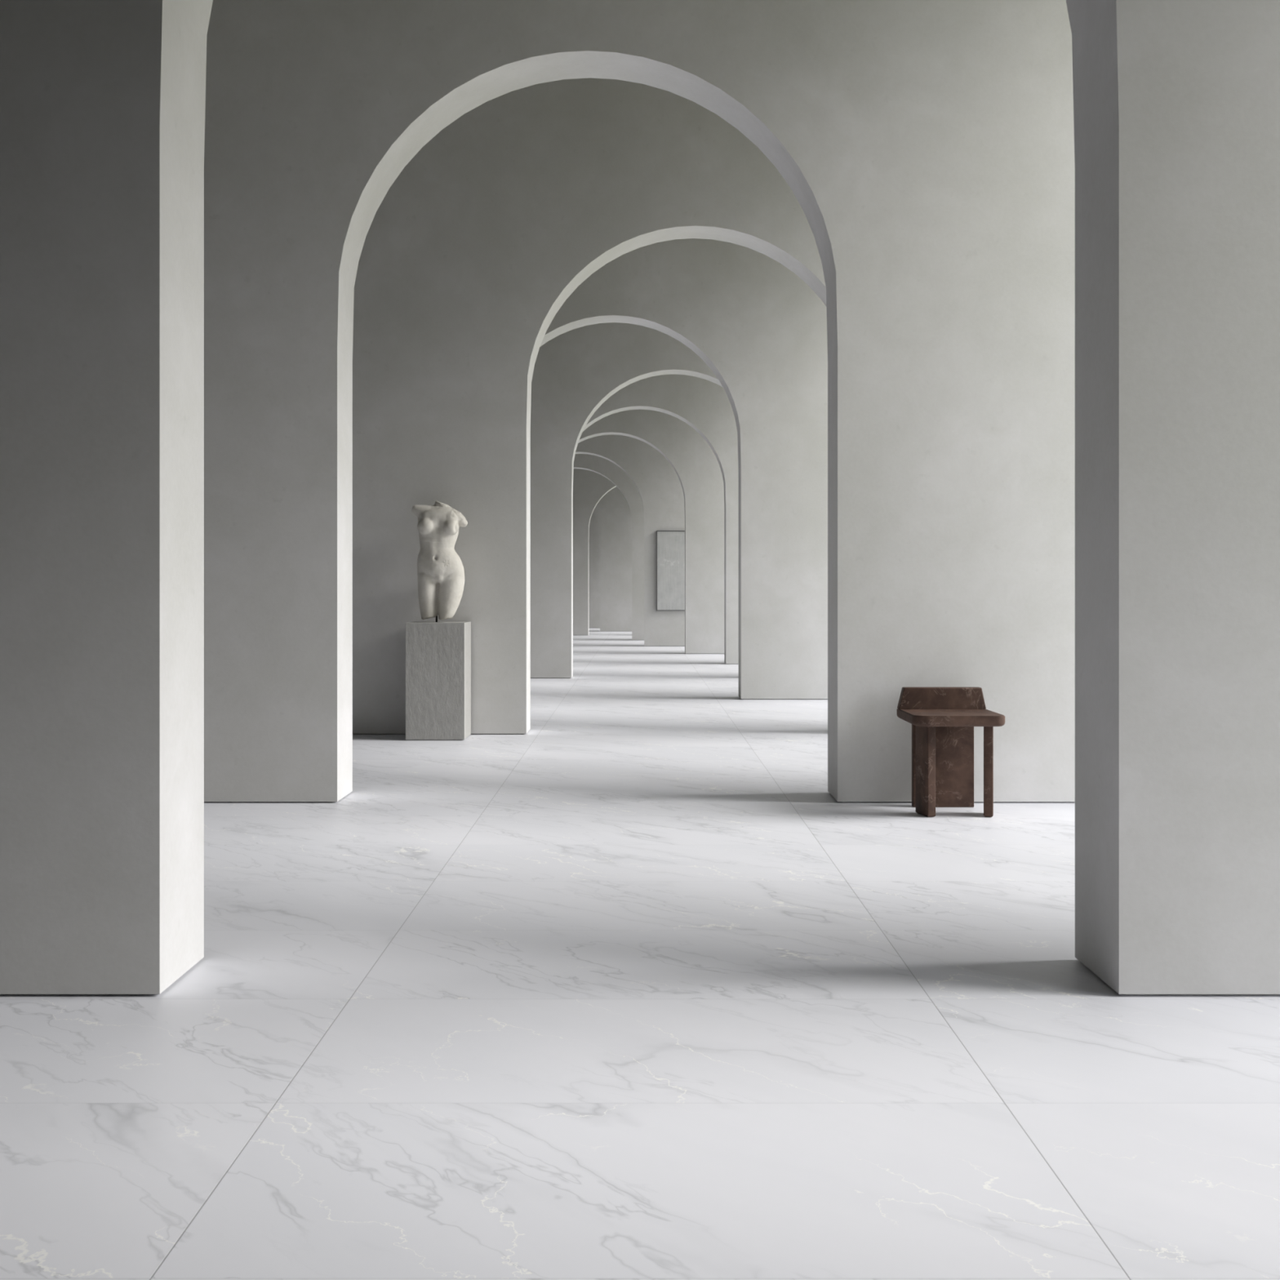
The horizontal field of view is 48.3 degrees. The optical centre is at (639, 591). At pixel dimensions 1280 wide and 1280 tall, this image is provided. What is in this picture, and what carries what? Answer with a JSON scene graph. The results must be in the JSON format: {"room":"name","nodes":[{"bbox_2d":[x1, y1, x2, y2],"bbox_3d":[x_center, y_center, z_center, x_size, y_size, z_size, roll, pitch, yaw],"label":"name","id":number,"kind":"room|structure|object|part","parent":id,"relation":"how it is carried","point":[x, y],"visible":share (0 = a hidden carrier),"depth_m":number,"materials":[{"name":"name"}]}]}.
{"room":"museum","nodes":[
{"label":"museum","id":0,"kind":"room"},
{"bbox_2d":[352,78,826,734],"bbox_3d":[-1.250,-1.697,10.690,9.500,5.500,0.376,0,0,0],"label":"wall","id":1,"kind":"structure","parent":0,"point":[468,260],"depth_m":10.50,"materials":[{"name":"paint"}]},
{"bbox_2d":[588,512,599,628],"bbox_3d":[-1.250,-1.697,41.271,9.500,5.500,0.376,0,0,0],"label":"wall","id":2,"kind":"structure","parent":0,"point":[594,532],"depth_m":41.08,"materials":[{"name":"paint"}]},
{"bbox_2d":[573,468,616,635],"bbox_3d":[-1.250,-1.697,34.475,9.500,5.500,0.376,0,0,0],"label":"wall","id":3,"kind":"structure","parent":0,"point":[589,487],"depth_m":34.29,"materials":[{"name":"paint"}]},
{"bbox_2d":[573,453,644,639],"bbox_3d":[-1.250,-1.697,31.077,9.500,5.500,0.376,0,0,0],"label":"wall","id":4,"kind":"structure","parent":0,"point":[606,468],"depth_m":30.89,"materials":[{"name":"paint"}]},
{"bbox_2d":[592,486,631,631],"bbox_3d":[-1.250,-1.697,37.873,9.500,5.500,0.376,0,0,0],"label":"wall","id":5,"kind":"structure","parent":0,"point":[612,513],"depth_m":37.69,"materials":[{"name":"paint"}]},
{"bbox_2d":[530,322,723,678],"bbox_3d":[-1.250,-1.697,17.485,9.500,5.500,0.376,0,0,0],"label":"wall","id":6,"kind":"structure","parent":0,"point":[575,371],"depth_m":17.30,"materials":[{"name":"paint"}]},
{"bbox_2d":[575,434,684,646],"bbox_3d":[-1.250,-1.697,27.679,9.500,5.500,0.376,0,0,0],"label":"wall","id":7,"kind":"structure","parent":0,"point":[660,488],"depth_m":27.49,"materials":[{"name":"paint"}]},
{"bbox_2d":[656,530,684,610],"bbox_3d":[0.828,-0.402,27.469,1.020,1.543,0.045,0,0,0],"label":"painting","id":8,"kind":"object","parent":7,"relation":"attached to","point":[670,544],"visible":0.59,"depth_m":27.45,"materials":[{"name":"grey metal"}]},
{"bbox_2d":[204,0,1075,802],"bbox_3d":[-1.250,-1.697,7.292,9.500,5.500,0.376,0,0,0],"label":"wall","id":9,"kind":"structure","parent":0,"point":[925,148],"depth_m":7.10,"materials":[{"name":"paint"}]},
{"bbox_2d":[0,628,1279,1279],"bbox_3d":[-1.225,1.128,19.530,10.150,0.150,44.459,0,0,0],"label":"floor","id":10,"kind":"structure","parent":0,"point":[619,986],"depth_m":3.23,"materials":[{"name":"white stone"}]},
{"bbox_2d":[405,622,471,740],"bbox_3d":[-1.449,0.636,10.281,0.418,0.833,0.389,0,0,0],"label":"pedestal","id":11,"kind":"object","parent":10,"relation":"on","point":[438,654],"visible":1,"depth_m":10.09,"materials":[{"name":"stone"}]},
{"bbox_2d":[411,501,467,622],"bbox_3d":[-1.442,-0.217,10.290,0.402,0.874,0.266,0,0,0],"label":"statue","id":12,"kind":"object","parent":11,"relation":"on","point":[440,569],"visible":1,"depth_m":10.20,"materials":[{"name":"stone"}]},
{"bbox_2d":[896,687,1004,817],"bbox_3d":[1.468,0.759,6.768,0.425,0.587,0.478,0,0,0],"label":"stool","id":13,"kind":"object","parent":10,"relation":"on","point":[943,720],"visible":1,"depth_m":6.92,"materials":[{"name":"brown stone"}]},
{"bbox_3d":[1.344,0.835,6.718,0.041,0.436,0.138,0,0,-14],"label":"leg","id":14,"kind":"part","parent":13,"relation":"part of","materials":[{"name":"brown stone"}]},
{"bbox_3d":[1.468,0.519,6.952,0.423,0.105,0.059,0,0,0],"label":"backrest","id":15,"kind":"part","parent":13,"relation":"part of","materials":[{"name":"brown stone"}]},
{"bbox_3d":[1.482,0.834,6.985,0.298,0.438,0.044,0,0,0],"label":"panel","id":16,"kind":"part","parent":13,"relation":"part of","materials":[{"name":"brown stone"}]},
{"bbox_3d":[1.468,0.594,6.755,0.425,0.050,0.452,0,0,0],"label":"seat","id":17,"kind":"part","parent":13,"relation":"part of","materials":[{"name":"brown stone"}]},
{"bbox_3d":[1.641,0.835,6.718,0.044,0.436,0.138,0,0,14],"label":"leg","id":18,"kind":"part","parent":13,"relation":"part of","materials":[{"name":"brown stone"}]},
{"bbox_2d":[0,0,1279,995],"bbox_3d":[-1.250,-1.697,3.894,9.500,5.500,0.376,0,0,0],"label":"wall","id":19,"kind":"structure","parent":0,"point":[1176,103],"depth_m":3.71,"materials":[{"name":"paint"}]},
{"bbox_2d":[577,408,724,653],"bbox_3d":[-1.250,-1.697,24.281,9.500,5.500,0.376,0,0,0],"label":"wall","id":20,"kind":"structure","parent":0,"point":[696,466],"depth_m":24.09,"materials":[{"name":"paint"}]},
{"bbox_2d":[582,373,738,664],"bbox_3d":[-1.250,-1.697,20.884,9.500,5.500,0.376,0,0,0],"label":"wall","id":21,"kind":"structure","parent":0,"point":[704,405],"depth_m":20.70,"materials":[{"name":"paint"}]},
{"bbox_2d":[539,238,827,699],"bbox_3d":[-1.250,-1.697,14.088,9.500,5.500,0.376,0,0,0],"label":"wall","id":22,"kind":"structure","parent":0,"point":[760,328],"depth_m":13.90,"materials":[{"name":"paint"}]}
]}

